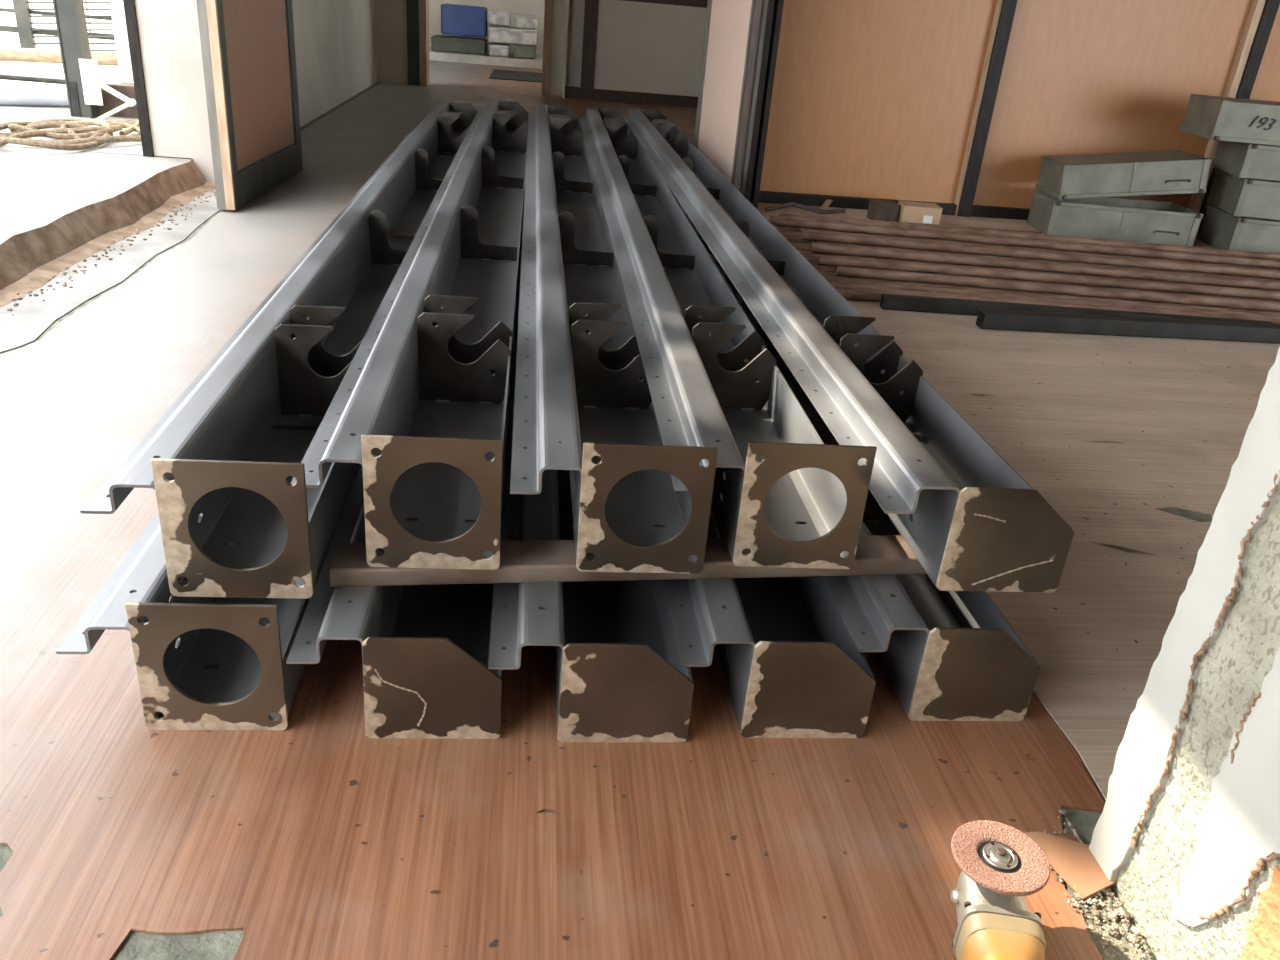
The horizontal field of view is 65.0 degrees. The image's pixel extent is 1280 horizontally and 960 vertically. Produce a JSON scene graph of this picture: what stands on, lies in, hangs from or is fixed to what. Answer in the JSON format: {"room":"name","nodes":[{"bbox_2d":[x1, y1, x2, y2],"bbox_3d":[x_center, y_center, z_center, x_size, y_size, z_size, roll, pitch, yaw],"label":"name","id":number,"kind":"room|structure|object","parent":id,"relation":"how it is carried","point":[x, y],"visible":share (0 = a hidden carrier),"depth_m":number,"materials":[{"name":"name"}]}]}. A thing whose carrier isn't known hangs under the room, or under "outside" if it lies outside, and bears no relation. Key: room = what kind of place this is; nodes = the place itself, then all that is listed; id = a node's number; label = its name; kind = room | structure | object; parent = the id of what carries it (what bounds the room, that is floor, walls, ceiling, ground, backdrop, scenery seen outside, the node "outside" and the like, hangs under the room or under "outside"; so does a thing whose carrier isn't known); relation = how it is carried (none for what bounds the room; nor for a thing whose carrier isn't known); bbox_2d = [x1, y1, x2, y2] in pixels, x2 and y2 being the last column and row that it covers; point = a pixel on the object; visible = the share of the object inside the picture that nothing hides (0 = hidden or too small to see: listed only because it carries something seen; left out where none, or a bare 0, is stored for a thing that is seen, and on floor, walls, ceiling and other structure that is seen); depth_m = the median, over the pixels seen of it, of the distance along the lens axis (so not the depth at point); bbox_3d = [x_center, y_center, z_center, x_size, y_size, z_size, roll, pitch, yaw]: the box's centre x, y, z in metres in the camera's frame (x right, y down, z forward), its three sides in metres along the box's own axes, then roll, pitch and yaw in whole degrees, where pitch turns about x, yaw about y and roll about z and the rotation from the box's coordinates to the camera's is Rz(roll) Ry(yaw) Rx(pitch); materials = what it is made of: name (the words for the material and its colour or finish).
{"room":"building renovation site","nodes":[
{"label":"building renovation site","id":0,"kind":"room"},
{"bbox_2d":[0,0,119,87],"bbox_3d":[-16.585,-2.842,5.357,28.100,0.250,75.000,2,26,-7],"label":"floor","id":1,"kind":"structure","parent":0,"point":[7,39],"depth_m":10.42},
{"bbox_2d":[0,74,65,84],"bbox_3d":[-4.990,-3.005,7.459,3.206,0.040,0.196,1,26,-8],"label":"pipe","id":2,"kind":"object","parent":1,"relation":"on","point":[2,76],"visible":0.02,"depth_m":7.53,"materials":[{"name":"metal"}]},
{"bbox_2d":[0,0,115,62],"bbox_3d":[-5.288,-4.726,8.386,3.201,2.400,0.080,2,26,-7],"label":"wire fence","id":3,"kind":"object","parent":1,"relation":"on","point":[25,30],"visible":0.24,"depth_m":8.75,"materials":[{"name":"metal"}]},
{"bbox_2d":[0,47,117,65],"bbox_3d":[-5.076,-3.521,8.352,3.326,0.138,0.122,-5,28,-21],"label":"log","id":4,"kind":"object","parent":1,"relation":"on","point":[6,53],"visible":0.48,"depth_m":8.35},
{"bbox_2d":[0,105,214,306],"bbox_3d":[-2.614,0.072,1.567,1.772,0.122,11.200,2,26,-7],"label":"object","id":5,"kind":"structure","parent":0,"point":[58,207],"depth_m":4.10,"materials":[{"name":"concrete"}]},
{"bbox_2d":[0,86,68,106],"bbox_3d":[-4.246,-2.199,5.707,2.082,0.110,0.125,-9,29,-27],"label":"pipe","id":6,"kind":"object","parent":5,"relation":"on","point":[9,95],"visible":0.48,"depth_m":5.99,"materials":[{"name":"plastic"}]},
{"bbox_2d":[0,118,140,149],"bbox_3d":[-2.936,-1.756,5.078,0.720,0.090,1.254,15,27,20],"label":"coiled rope","id":7,"kind":"object","parent":5,"relation":"on","point":[74,134],"visible":0.94,"depth_m":5.01,"materials":[{"name":"fabric"}]},
{"bbox_2d":[52,0,99,118],"bbox_3d":[-3.123,-3.211,5.298,0.128,2.600,0.115,2,26,-7],"label":"gate post","id":8,"kind":"object","parent":5,"relation":"on","point":[70,17],"visible":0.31,"depth_m":5.66,"materials":[{"name":"metal"}]},
{"bbox_2d":[79,59,135,119],"bbox_3d":[-3.010,-2.195,5.681,0.285,0.320,0.079,2,26,-7],"label":"bracket","id":9,"kind":"object","parent":8,"relation":"attached to","point":[92,85],"visible":0.96,"depth_m":5.69,"materials":[{"name":"metal"}]},
{"bbox_2d":[99,82,137,117],"bbox_3d":[-2.933,-2.207,5.964,0.490,0.250,0.120,2,26,-7],"label":"block","id":10,"kind":"object","parent":5,"relation":"on","point":[110,102],"visible":0.11,"depth_m":5.88,"materials":[{"name":"brown concrete"}]},
{"bbox_2d":[109,0,133,83],"bbox_3d":[-2.927,-3.187,5.572,0.150,2.350,0.040,2,26,-7],"label":"leaning board","id":11,"kind":"object","parent":5,"relation":"on","point":[116,6],"visible":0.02,"depth_m":5.85,"materials":[{"name":"white paint"}]},
{"bbox_2d":[135,0,214,183],"bbox_3d":[-2.100,-3.042,4.557,0.430,3.200,0.650,2,26,-7],"label":"wall","id":12,"kind":"structure","parent":0,"point":[169,34],"depth_m":4.75,"materials":[{"name":"white paint"}]},
{"bbox_2d":[123,0,153,156],"bbox_3d":[-2.263,-2.960,4.225,0.045,3.085,0.045,2,26,-7],"label":"trim","id":13,"kind":"structure","parent":12,"relation":"attached to","point":[129,5],"depth_m":4.72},
{"bbox_2d":[196,0,302,209],"bbox_3d":[-1.763,-2.425,4.481,0.075,2.188,1.132,3,26,-4],"label":"door","id":14,"kind":"structure","parent":12,"relation":"in","point":[248,46],"depth_m":4.59,"materials":[{"name":"brown laminate"}]},
{"bbox_2d":[292,0,376,126],"bbox_3d":[-2.426,-4.346,7.200,0.220,3.200,5.280,2,26,-7],"label":"wall","id":15,"kind":"structure","parent":0,"point":[335,40],"depth_m":7.93,"materials":[{"name":"beige paint"}]},
{"bbox_2d":[375,0,407,83],"bbox_3d":[-2.400,-5.519,9.635,0.310,3.200,0.200,2,26,-7],"label":"wall","id":16,"kind":"structure","parent":0,"point":[390,15],"depth_m":10.07,"materials":[{"name":"beige paint"}]},
{"bbox_2d":[406,0,419,85],"bbox_3d":[-2.187,-5.517,9.669,0.120,3.200,0.280,2,26,-7],"label":"trim","id":17,"kind":"structure","parent":16,"relation":"attached to","point":[412,6],"depth_m":10.06,"materials":[{"name":"black paint"}]},
{"bbox_2d":[419,0,429,85],"bbox_3d":[-2.093,-5.513,9.679,0.070,3.200,0.280,2,26,-7],"label":"trim","id":18,"kind":"structure","parent":16,"relation":"attached to","point":[423,4],"depth_m":10.10,"materials":[{"name":"brown wood"}]},
{"bbox_2d":[429,0,544,55],"bbox_3d":[-1.558,-7.543,13.981,5.600,3.200,0.100,2,26,-7],"label":"wall","id":19,"kind":"structure","parent":0,"point":[536,7],"depth_m":14.31,"materials":[{"name":"beige paint"}]},
{"bbox_2d":[429,47,542,68],"bbox_3d":[-2.122,-5.893,14.037,4.400,0.100,1.150,2,26,-7],"label":"trim","id":20,"kind":"structure","parent":19,"relation":"attached to","point":[537,63],"depth_m":13.54,"materials":[{"name":"wood"}]},
{"bbox_2d":[431,35,486,54],"bbox_3d":[-2.479,-5.978,13.813,0.730,0.190,0.512,2,26,-7],"label":"tin box","id":21,"kind":"object","parent":20,"relation":"on","point":[439,43],"visible":1,"depth_m":13.60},
{"bbox_2d":[440,4,487,37],"bbox_3d":[-2.389,-6.255,13.686,0.598,0.369,0.512,2,26,-7],"label":"plastic crate","id":22,"kind":"object","parent":21,"relation":"on","point":[460,20],"visible":1,"depth_m":13.47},
{"bbox_2d":[489,43,509,56],"bbox_3d":[-1.939,-5.941,13.885,0.270,0.148,0.512,2,26,-7],"label":"tin box","id":23,"kind":"object","parent":20,"relation":"on","point":[495,49],"visible":0.99,"depth_m":13.67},
{"bbox_2d":[513,44,535,58],"bbox_3d":[-1.592,-5.938,13.921,0.309,0.166,0.512,2,26,-7],"label":"tin box","id":24,"kind":"object","parent":20,"relation":"on","point":[520,51],"visible":0.94,"depth_m":13.70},
{"bbox_2d":[488,25,536,45],"bbox_3d":[-1.747,-6.111,13.820,0.651,0.197,0.512,2,26,-7],"label":"tin box","id":25,"kind":"object","parent":24,"relation":"on","point":[497,34],"visible":1,"depth_m":13.60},
{"bbox_2d":[488,10,511,25],"bbox_3d":[-1.907,-6.304,13.710,0.296,0.172,0.512,2,26,-7],"label":"tin box","id":26,"kind":"object","parent":25,"relation":"on","point":[496,17],"visible":1,"depth_m":13.49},
{"bbox_2d":[515,13,536,28],"bbox_3d":[-1.555,-6.277,13.758,0.296,0.172,0.512,2,26,-7],"label":"tin box","id":27,"kind":"object","parent":25,"relation":"on","point":[525,21],"visible":1,"depth_m":13.54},
{"bbox_2d":[550,0,584,93],"bbox_3d":[-0.633,-5.466,9.825,0.375,3.180,0.120,2,26,-7],"label":"wall","id":28,"kind":"structure","parent":0,"point":[576,7],"depth_m":10.25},
{"bbox_2d":[542,0,552,95],"bbox_3d":[-0.862,-5.473,9.821,0.080,3.200,0.280,2,26,-7],"label":"trim","id":29,"kind":"structure","parent":28,"relation":"attached to","point":[548,11],"depth_m":10.19,"materials":[{"name":"brown wood"}]},
{"bbox_2d":[562,0,568,97],"bbox_3d":[-0.663,-5.381,9.667,0.025,3.200,0.230,2,26,-7],"label":"trim","id":30,"kind":"structure","parent":28,"relation":"attached to","point":[567,1],"depth_m":10.07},
{"bbox_2d":[565,0,707,107],"bbox_3d":[0.061,-4.860,9.989,1.520,2.100,0.080,2,26,-7],"label":"door","id":31,"kind":"structure","parent":28,"relation":"in","point":[634,51],"depth_m":10.22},
{"bbox_2d":[0,82,1211,959],"bbox_3d":[1.891,-1.643,6.370,8.900,0.250,20.500,2,26,-7],"label":"debris","id":32,"kind":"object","parent":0,"point":[32,316],"depth_m":2.96,"materials":[{"name":"concrete"}]},
{"bbox_2d":[7,190,215,314],"bbox_3d":[-1.972,-0.859,3.742,0.174,0.009,2.580,3,26,-4],"label":"rubble","id":33,"kind":"object","parent":32,"relation":"on","point":[176,210],"visible":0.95,"depth_m":3.67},
{"bbox_2d":[1039,807,1150,959],"bbox_3d":[0.590,0.542,1.306,0.078,0.007,0.316,2,26,-7],"label":"rubble","id":34,"kind":"object","parent":32,"relation":"on","point":[1112,913],"visible":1,"depth_m":1.28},
{"bbox_2d":[0,60,1279,959],"bbox_3d":[2.082,-1.639,6.111,8.580,0.005,20.000,2,26,-7],"label":"floor","id":35,"kind":"structure","parent":0,"point":[317,837],"depth_m":1.48,"materials":[{"name":"brown wood"}]},
{"bbox_2d":[56,153,452,730],"bbox_3d":[-0.885,-0.846,3.673,0.302,0.215,5.062,2,26,-7],"label":"beam","id":36,"kind":"structure","parent":35,"relation":"on","point":[252,685],"depth_m":1.46,"materials":[{"name":"silver metal"}]},
{"bbox_2d":[80,101,477,598],"bbox_3d":[-0.846,-1.041,3.658,0.302,0.215,5.062,2,26,-7],"label":"beam","id":37,"kind":"structure","parent":36,"relation":"on","point":[216,454],"depth_m":1.78,"materials":[{"name":"silver metal"}]},
{"bbox_2d":[388,228,717,260],"bbox_3d":[-0.249,-0.838,3.591,1.370,0.033,0.084,2,26,-7],"label":"tube","id":38,"kind":"object","parent":36,"relation":"on","point":[393,232],"visible":0.02,"depth_m":3.50,"materials":[{"name":"metal"}]},
{"bbox_2d":[286,437,508,738],"bbox_3d":[-0.571,-0.818,3.698,0.301,0.195,5.064,2,26,-7],"label":"beam","id":39,"kind":"structure","parent":35,"relation":"on","point":[427,675],"depth_m":1.47,"materials":[{"name":"silver metal"}]},
{"bbox_2d":[290,100,528,569],"bbox_3d":[-0.579,-1.076,3.734,0.302,0.215,5.062,2,26,-7],"label":"beam","id":40,"kind":"structure","parent":39,"relation":"on","point":[421,403],"depth_m":2.04,"materials":[{"name":"silver metal"}]},
{"bbox_2d":[489,69,541,81],"bbox_3d":[-1.352,-4.923,12.268,0.910,0.010,1.300,2,26,-7],"label":"rubber mat","id":41,"kind":"object","parent":35,"relation":"on","point":[496,74],"visible":0.56,"depth_m":12.14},
{"bbox_2d":[488,215,693,741],"bbox_3d":[-0.301,-0.807,3.723,0.301,0.195,5.062,2,26,-7],"label":"beam","id":42,"kind":"structure","parent":35,"relation":"on","point":[620,677],"depth_m":1.51,"materials":[{"name":"silver metal"}]},
{"bbox_2d":[510,104,717,573],"bbox_3d":[-0.280,-1.066,3.769,0.303,0.215,5.062,2,26,-7],"label":"beam","id":43,"kind":"structure","parent":42,"relation":"on","point":[583,405],"depth_m":2.03,"materials":[{"name":"silver metal"}]},
{"bbox_2d":[330,535,926,586],"bbox_3d":[0.015,0.129,1.636,0.991,0.033,0.084,0,26,-11],"label":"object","id":44,"kind":"structure","parent":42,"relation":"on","point":[532,560],"depth_m":1.59,"materials":[{"name":"metal"}]},
{"bbox_2d":[742,0,768,196],"bbox_3d":[0.640,-2.563,4.989,0.030,2.400,0.060,2,26,-7],"label":"trim","id":45,"kind":"structure","parent":35,"relation":"on","point":[766,1],"depth_m":5.23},
{"bbox_2d":[663,500,875,737],"bbox_3d":[-0.016,-0.802,3.766,0.301,0.195,5.062,2,26,-7],"label":"beam","id":46,"kind":"structure","parent":35,"relation":"on","point":[792,666],"depth_m":1.54,"materials":[{"name":"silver metal"}]},
{"bbox_2d":[580,107,876,568],"bbox_3d":[-0.006,-1.069,3.824,0.302,0.215,5.062,2,26,-6],"label":"beam","id":47,"kind":"structure","parent":46,"relation":"on","point":[782,496],"depth_m":2.08,"materials":[{"name":"silver metal"}]},
{"bbox_2d":[784,236,809,242],"bbox_3d":[2.227,-1.031,4.827,3.407,0.037,0.041,4,26,-2],"label":"rusty pipe","id":48,"kind":"object","parent":35,"relation":"on","point":[789,238],"visible":0.02,"depth_m":4.75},
{"bbox_2d":[765,202,845,213],"bbox_3d":[0.906,-1.477,5.477,0.459,0.053,0.093,2,26,-7],"label":"rod","id":49,"kind":"object","parent":35,"relation":"on","point":[808,208],"visible":1,"depth_m":5.47,"materials":[{"name":"wood"}]},
{"bbox_2d":[769,215,843,222],"bbox_3d":[2.104,-1.254,5.266,2.869,0.038,0.038,4,26,-2],"label":"rusty pipe","id":50,"kind":"object","parent":35,"relation":"on","point":[772,217],"visible":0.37,"depth_m":5.20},
{"bbox_2d":[666,183,1039,720],"bbox_3d":[0.256,-0.812,3.836,0.301,0.195,5.062,2,26,-7],"label":"beam","id":51,"kind":"structure","parent":35,"relation":"on","point":[945,655],"depth_m":1.61,"materials":[{"name":"silver metal"}]},
{"bbox_2d":[622,108,1073,592],"bbox_3d":[0.274,-1.028,3.768,0.302,0.195,5.065,2,26,-7],"label":"beam","id":52,"kind":"structure","parent":51,"relation":"on","point":[972,522],"depth_m":1.93,"materials":[{"name":"silver metal"}]},
{"bbox_2d":[773,225,962,241],"bbox_3d":[2.335,-1.131,5.055,3.407,0.037,0.040,4,26,-2],"label":"rusty pipe","id":53,"kind":"object","parent":35,"relation":"on","point":[783,228],"visible":0.03,"depth_m":4.98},
{"bbox_2d":[867,199,900,221],"bbox_3d":[1.334,-1.474,5.515,0.130,0.099,0.124,-1,26,-12],"label":"cardboard box","id":54,"kind":"object","parent":35,"relation":"on","point":[883,210],"visible":0.84,"depth_m":5.47,"materials":[{"name":"brown cardboard"}]},
{"bbox_2d":[779,213,1041,233],"bbox_3d":[1.463,-1.373,5.412,1.451,0.024,0.030,3,26,-5],"label":"rod","id":55,"kind":"object","parent":35,"relation":"on","point":[780,214],"visible":0.52,"depth_m":5.40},
{"bbox_2d":[897,201,942,224],"bbox_3d":[1.525,-1.456,5.508,0.210,0.104,0.144,4,26,-2],"label":"cardboard box","id":56,"kind":"object","parent":35,"relation":"on","point":[910,212],"visible":0.75,"depth_m":5.45,"materials":[{"name":"cardboard"}]},
{"bbox_2d":[810,240,1173,270],"bbox_3d":[2.500,-0.994,4.801,3.407,0.037,0.040,4,26,-2],"label":"rusty pipe","id":57,"kind":"object","parent":35,"relation":"on","point":[811,241],"visible":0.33,"depth_m":4.74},
{"bbox_2d":[798,250,1192,283],"bbox_3d":[2.272,-0.902,4.569,3.407,0.037,0.041,4,26,-2],"label":"rusty pipe","id":58,"kind":"object","parent":35,"relation":"on","point":[800,251],"visible":0.03,"depth_m":4.51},
{"bbox_2d":[951,820,1049,959],"bbox_3d":[0.406,0.593,1.034,0.122,0.120,0.560,7,26,4],"label":"grinder","id":59,"kind":"object","parent":35,"relation":"on","point":[1000,865],"visible":1,"depth_m":1.18,"materials":[{"name":"yellow plastic"}]},
{"bbox_2d":[951,888,960,903],"bbox_3d":[0.387,0.510,1.231,0.010,0.018,0.018,7,26,4],"label":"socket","id":60,"kind":"object","parent":59,"relation":"attached to","point":[955,893],"depth_m":1.23,"materials":[{"name":"metal"}]},
{"bbox_2d":[798,228,1241,265],"bbox_3d":[2.478,-1.103,5.023,3.407,0.037,0.040,4,26,-2],"label":"rusty pipe","id":61,"kind":"object","parent":35,"relation":"on","point":[799,229],"visible":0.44,"depth_m":4.97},
{"bbox_2d":[775,218,1279,268],"bbox_3d":[2.475,-1.124,4.976,3.626,0.038,0.042,5,26,-1],"label":"rusty pipe","id":62,"kind":"object","parent":61,"relation":"on","point":[779,221],"visible":1,"depth_m":4.96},
{"bbox_2d":[778,230,1279,270],"bbox_3d":[2.236,-1.084,4.939,3.407,0.037,0.041,4,26,-2],"label":"rusty pipe","id":63,"kind":"object","parent":35,"relation":"on","point":[778,230],"visible":0.03,"depth_m":4.95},
{"bbox_2d":[790,242,1279,281],"bbox_3d":[2.368,-0.967,4.721,3.407,0.037,0.040,4,26,-2],"label":"rusty pipe","id":64,"kind":"object","parent":35,"relation":"on","point":[790,242],"visible":0.06,"depth_m":4.71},
{"bbox_2d":[801,253,1276,290],"bbox_3d":[2.256,-0.885,4.531,3.407,0.037,0.041,4,26,-2],"label":"rusty pipe","id":65,"kind":"object","parent":35,"relation":"on","point":[812,254],"visible":0.07,"depth_m":4.49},
{"bbox_2d":[810,243,1279,290],"bbox_3d":[2.544,-0.897,4.518,3.578,0.038,0.039,4,26,-1],"label":"rusty pipe","id":66,"kind":"object","parent":65,"relation":"on","point":[820,248],"visible":1,"depth_m":4.49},
{"bbox_2d":[800,230,1279,269],"bbox_3d":[2.482,-1.085,4.986,3.407,0.037,0.040,4,26,-2],"label":"rusty pipe","id":67,"kind":"object","parent":35,"relation":"on","point":[800,230],"visible":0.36,"depth_m":4.96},
{"bbox_2d":[810,262,1279,300],"bbox_3d":[2.291,-0.810,4.383,3.407,0.037,0.041,4,26,-2],"label":"rusty pipe","id":68,"kind":"object","parent":35,"relation":"on","point":[810,262],"visible":0.06,"depth_m":4.36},
{"bbox_2d":[812,242,1279,280],"bbox_3d":[2.504,-0.975,4.763,3.407,0.037,0.040,4,26,-2],"label":"rusty pipe","id":69,"kind":"object","parent":35,"relation":"on","point":[812,242],"visible":0.27,"depth_m":4.73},
{"bbox_2d":[801,231,1279,278],"bbox_3d":[2.532,-1.006,4.742,3.558,0.038,0.041,4,26,-1],"label":"rusty pipe","id":70,"kind":"object","parent":69,"relation":"on","point":[815,236],"visible":1,"depth_m":4.71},
{"bbox_2d":[812,264,1279,301],"bbox_3d":[2.404,-0.785,4.350,3.407,0.037,0.040,4,26,-2],"label":"rusty pipe","id":71,"kind":"object","parent":35,"relation":"on","point":[814,265],"visible":0.07,"depth_m":4.33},
{"bbox_2d":[818,256,1279,299],"bbox_3d":[2.551,-0.813,4.344,3.597,0.038,0.041,4,26,-2],"label":"rusty pipe","id":72,"kind":"object","parent":71,"relation":"on","point":[822,260],"visible":1,"depth_m":4.29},
{"bbox_2d":[822,274,1276,311],"bbox_3d":[2.419,-0.712,4.202,3.407,0.037,0.040,4,26,-2],"label":"rusty pipe","id":73,"kind":"object","parent":35,"relation":"on","point":[824,275],"visible":0.09,"depth_m":4.15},
{"bbox_2d":[834,266,1279,311],"bbox_3d":[2.521,-0.725,4.157,3.454,0.038,0.039,4,26,-1],"label":"rusty pipe","id":74,"kind":"object","parent":73,"relation":"on","point":[839,270],"visible":1,"depth_m":4.12,"materials":[{"name":"metal"}]},
{"bbox_2d":[825,277,1279,314],"bbox_3d":[2.312,-0.701,4.160,3.407,0.037,0.041,4,26,-2],"label":"rusty pipe","id":75,"kind":"object","parent":35,"relation":"on","point":[829,278],"visible":0.17,"depth_m":4.12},
{"bbox_2d":[827,279,1279,316],"bbox_3d":[2.316,-0.683,4.123,3.407,0.037,0.041,4,26,-2],"label":"rusty pipe","id":76,"kind":"object","parent":35,"relation":"on","point":[836,281],"visible":0.17,"depth_m":4.08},
{"bbox_2d":[830,282,1279,319],"bbox_3d":[2.430,-0.657,4.090,3.407,0.037,0.040,4,26,-2],"label":"rusty pipe","id":77,"kind":"object","parent":35,"relation":"on","point":[832,283],"visible":0.17,"depth_m":4.05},
{"bbox_2d":[833,285,1279,322],"bbox_3d":[2.323,-0.646,4.049,3.407,0.037,0.041,4,26,-2],"label":"rusty pipe","id":78,"kind":"object","parent":35,"relation":"on","point":[835,286],"visible":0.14,"depth_m":4.01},
{"bbox_2d":[836,289,1279,323],"bbox_3d":[2.586,-0.601,4.002,3.793,0.038,0.038,4,26,-2],"label":"rusty pipe","id":79,"kind":"object","parent":35,"relation":"on","point":[847,294],"visible":0.02,"depth_m":3.92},
{"bbox_2d":[1024,831,1116,899],"bbox_3d":[0.573,0.507,1.368,0.095,0.009,0.149,-16,33,-37],"label":"vinyl offcut","id":80,"kind":"object","parent":35,"relation":"on","point":[1073,861],"visible":0.65,"depth_m":1.35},
{"bbox_2d":[880,294,1273,323],"bbox_3d":[1.702,-0.640,3.904,1.552,0.050,0.050,3,26,-3],"label":"tube","id":81,"kind":"object","parent":35,"relation":"on","point":[888,301],"visible":0.58,"depth_m":3.86,"materials":[{"name":"black paint"}]},
{"bbox_2d":[1027,190,1202,246],"bbox_3d":[2.641,-1.461,5.629,0.816,0.185,0.373,5,26,0],"label":"crate","id":82,"kind":"object","parent":35,"relation":"on","point":[1108,218],"visible":0.83,"depth_m":5.49,"materials":[{"name":"grey metal"}]},
{"bbox_2d":[1036,150,1211,198],"bbox_3d":[2.649,-1.681,5.529,0.798,0.269,0.373,4,26,-2],"label":"crate","id":83,"kind":"object","parent":82,"relation":"on","point":[1172,171],"visible":1,"depth_m":5.40,"materials":[{"name":"grey metal"}]},
{"bbox_2d":[976,309,1279,343],"bbox_3d":[2.224,-0.569,3.840,1.945,0.062,0.063,2,26,-7],"label":"metal bar","id":84,"kind":"object","parent":35,"relation":"on","point":[992,319],"visible":1,"depth_m":3.76,"materials":[{"name":"black paint"}]},
{"bbox_2d":[1198,204,1279,253],"bbox_3d":[3.493,-1.350,5.537,0.616,0.200,0.453,7,26,4],"label":"crate","id":85,"kind":"object","parent":35,"relation":"on","point":[1220,229],"visible":0.8,"depth_m":5.39,"materials":[{"name":"grey metal"}]},
{"bbox_2d":[1207,168,1279,220],"bbox_3d":[3.503,-1.532,5.455,0.636,0.190,0.453,8,26,6],"label":"crate","id":86,"kind":"object","parent":85,"relation":"on","point":[1243,197],"visible":0.84,"depth_m":5.32,"materials":[{"name":"grey metal"}]},
{"bbox_2d":[1211,141,1279,181],"bbox_3d":[3.464,-1.699,5.367,0.616,0.170,0.433,8,26,5],"label":"crate","id":87,"kind":"object","parent":86,"relation":"on","point":[1238,159],"visible":0.73,"depth_m":5.24,"materials":[{"name":"grey metal"}]},
{"bbox_2d":[1179,94,1279,145],"bbox_3d":[3.311,-1.874,5.274,0.736,0.190,0.433,6,26,2],"label":"crate","id":88,"kind":"object","parent":87,"relation":"on","point":[1217,118],"visible":1,"depth_m":5.13,"materials":[{"name":"grey metal"}]},
{"label":"rusty pipe","id":89,"kind":"object","parent":35,"relation":"on","visible":0},
{"bbox_2d":[844,218,1279,260],"bbox_3d":[2.552,-1.195,5.137,3.039,0.038,0.038,4,26,-2],"label":"rusty pipe","id":90,"kind":"object","parent":89,"relation":"on","point":[1103,242],"visible":0.71,"depth_m":5.11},
{"bbox_2d":[694,0,764,192],"bbox_3d":[0.509,-2.625,5.310,0.050,2.188,0.732,-3,27,-16],"label":"wall","id":91,"kind":"structure","parent":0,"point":[732,34],"depth_m":5.45,"materials":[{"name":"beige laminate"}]},
{"bbox_2d":[760,0,1279,208],"bbox_3d":[3.562,-2.966,5.437,5.880,3.200,0.100,2,26,-7],"label":"wall","id":92,"kind":"structure","parent":0,"point":[870,98],"depth_m":5.61,"materials":[{"name":"orange laminate"}]},
{"bbox_2d":[745,0,783,208],"bbox_3d":[0.681,-2.590,5.053,0.065,2.400,0.310,2,26,-7],"label":"trim","id":93,"kind":"structure","parent":92,"relation":"attached to","point":[775,7],"depth_m":5.21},
{"bbox_2d":[758,191,1029,219],"bbox_3d":[3.444,-1.525,6.053,5.880,0.060,0.045,2,26,-7],"label":"baseboard","id":94,"kind":"structure","parent":92,"relation":"attached to","point":[764,196],"depth_m":5.78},
{"bbox_2d":[954,0,1002,215],"bbox_3d":[1.965,-2.986,5.186,0.010,3.200,0.050,2,26,-7],"label":"trim","id":95,"kind":"structure","parent":92,"relation":"attached to","point":[999,2],"depth_m":5.60,"materials":[{"name":"brown wood"}]},
{"bbox_2d":[957,0,1017,216],"bbox_3d":[2.008,-2.982,5.184,0.075,3.200,0.065,2,26,-7],"label":"trim","id":96,"kind":"structure","parent":92,"relation":"attached to","point":[1008,7],"depth_m":5.58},
{"bbox_2d":[1188,0,1265,211],"bbox_3d":[3.417,-2.938,5.353,0.045,3.200,0.050,2,26,-7],"label":"trim","id":97,"kind":"structure","parent":92,"relation":"attached to","point":[1257,6],"depth_m":5.63,"materials":[{"name":"brown wood"}]},
{"bbox_2d":[1198,0,1279,231],"bbox_3d":[3.478,-2.933,5.353,0.075,3.200,0.065,2,26,-7],"label":"trim","id":98,"kind":"structure","parent":92,"relation":"attached to","point":[1267,19],"depth_m":5.60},
{"bbox_2d":[1111,493,1279,959],"bbox_3d":[1.170,0.177,-1.508,0.408,3.204,4.942,2,26,-7],"label":"wall","id":99,"kind":"structure","parent":0,"point":[1234,666],"depth_m":1.16,"materials":[{"name":"white paint"}]},
{"bbox_2d":[1089,347,1279,880],"bbox_3d":[0.737,-0.775,0.726,0.013,2.901,0.087,2,26,-7],"label":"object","id":100,"kind":"structure","parent":99,"relation":"attached to","point":[1142,754],"depth_m":1.19,"materials":[{"name":"grey paint"}]},
{"bbox_2d":[1130,470,1279,847],"bbox_3d":[0.653,0.173,1.146,0.008,0.652,0.028,2,26,-7],"label":"plaster edge","id":101,"kind":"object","parent":99,"relation":"attached to","point":[1265,504],"depth_m":1.18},
{"bbox_2d":[1172,646,1279,926],"bbox_3d":[0.760,-0.711,0.513,0.007,2.830,0.219,2,26,-7],"label":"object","id":102,"kind":"structure","parent":99,"relation":"attached to","point":[1239,824],"depth_m":1.09,"materials":[{"name":"grey paint"}]},
{"bbox_2d":[1199,852,1278,919],"bbox_3d":[0.650,0.445,1.096,0.009,0.151,0.056,2,26,-7],"label":"plaster edge","id":103,"kind":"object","parent":99,"relation":"attached to","point":[1259,866],"depth_m":1.08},
{"bbox_2d":[1231,693,1260,763],"bbox_3d":[0.656,0.268,1.094,0.006,0.096,0.012,2,26,-7],"label":"plaster edge","id":104,"kind":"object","parent":99,"relation":"attached to","point":[1258,695],"depth_m":1.09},
{"bbox_2d":[1240,866,1279,959],"bbox_3d":[0.670,0.602,0.919,0.006,0.254,0.404,2,26,-7],"label":"trim","id":105,"kind":"structure","parent":99,"relation":"attached to","point":[1263,932],"depth_m":1.05,"materials":[{"name":"concrete"}]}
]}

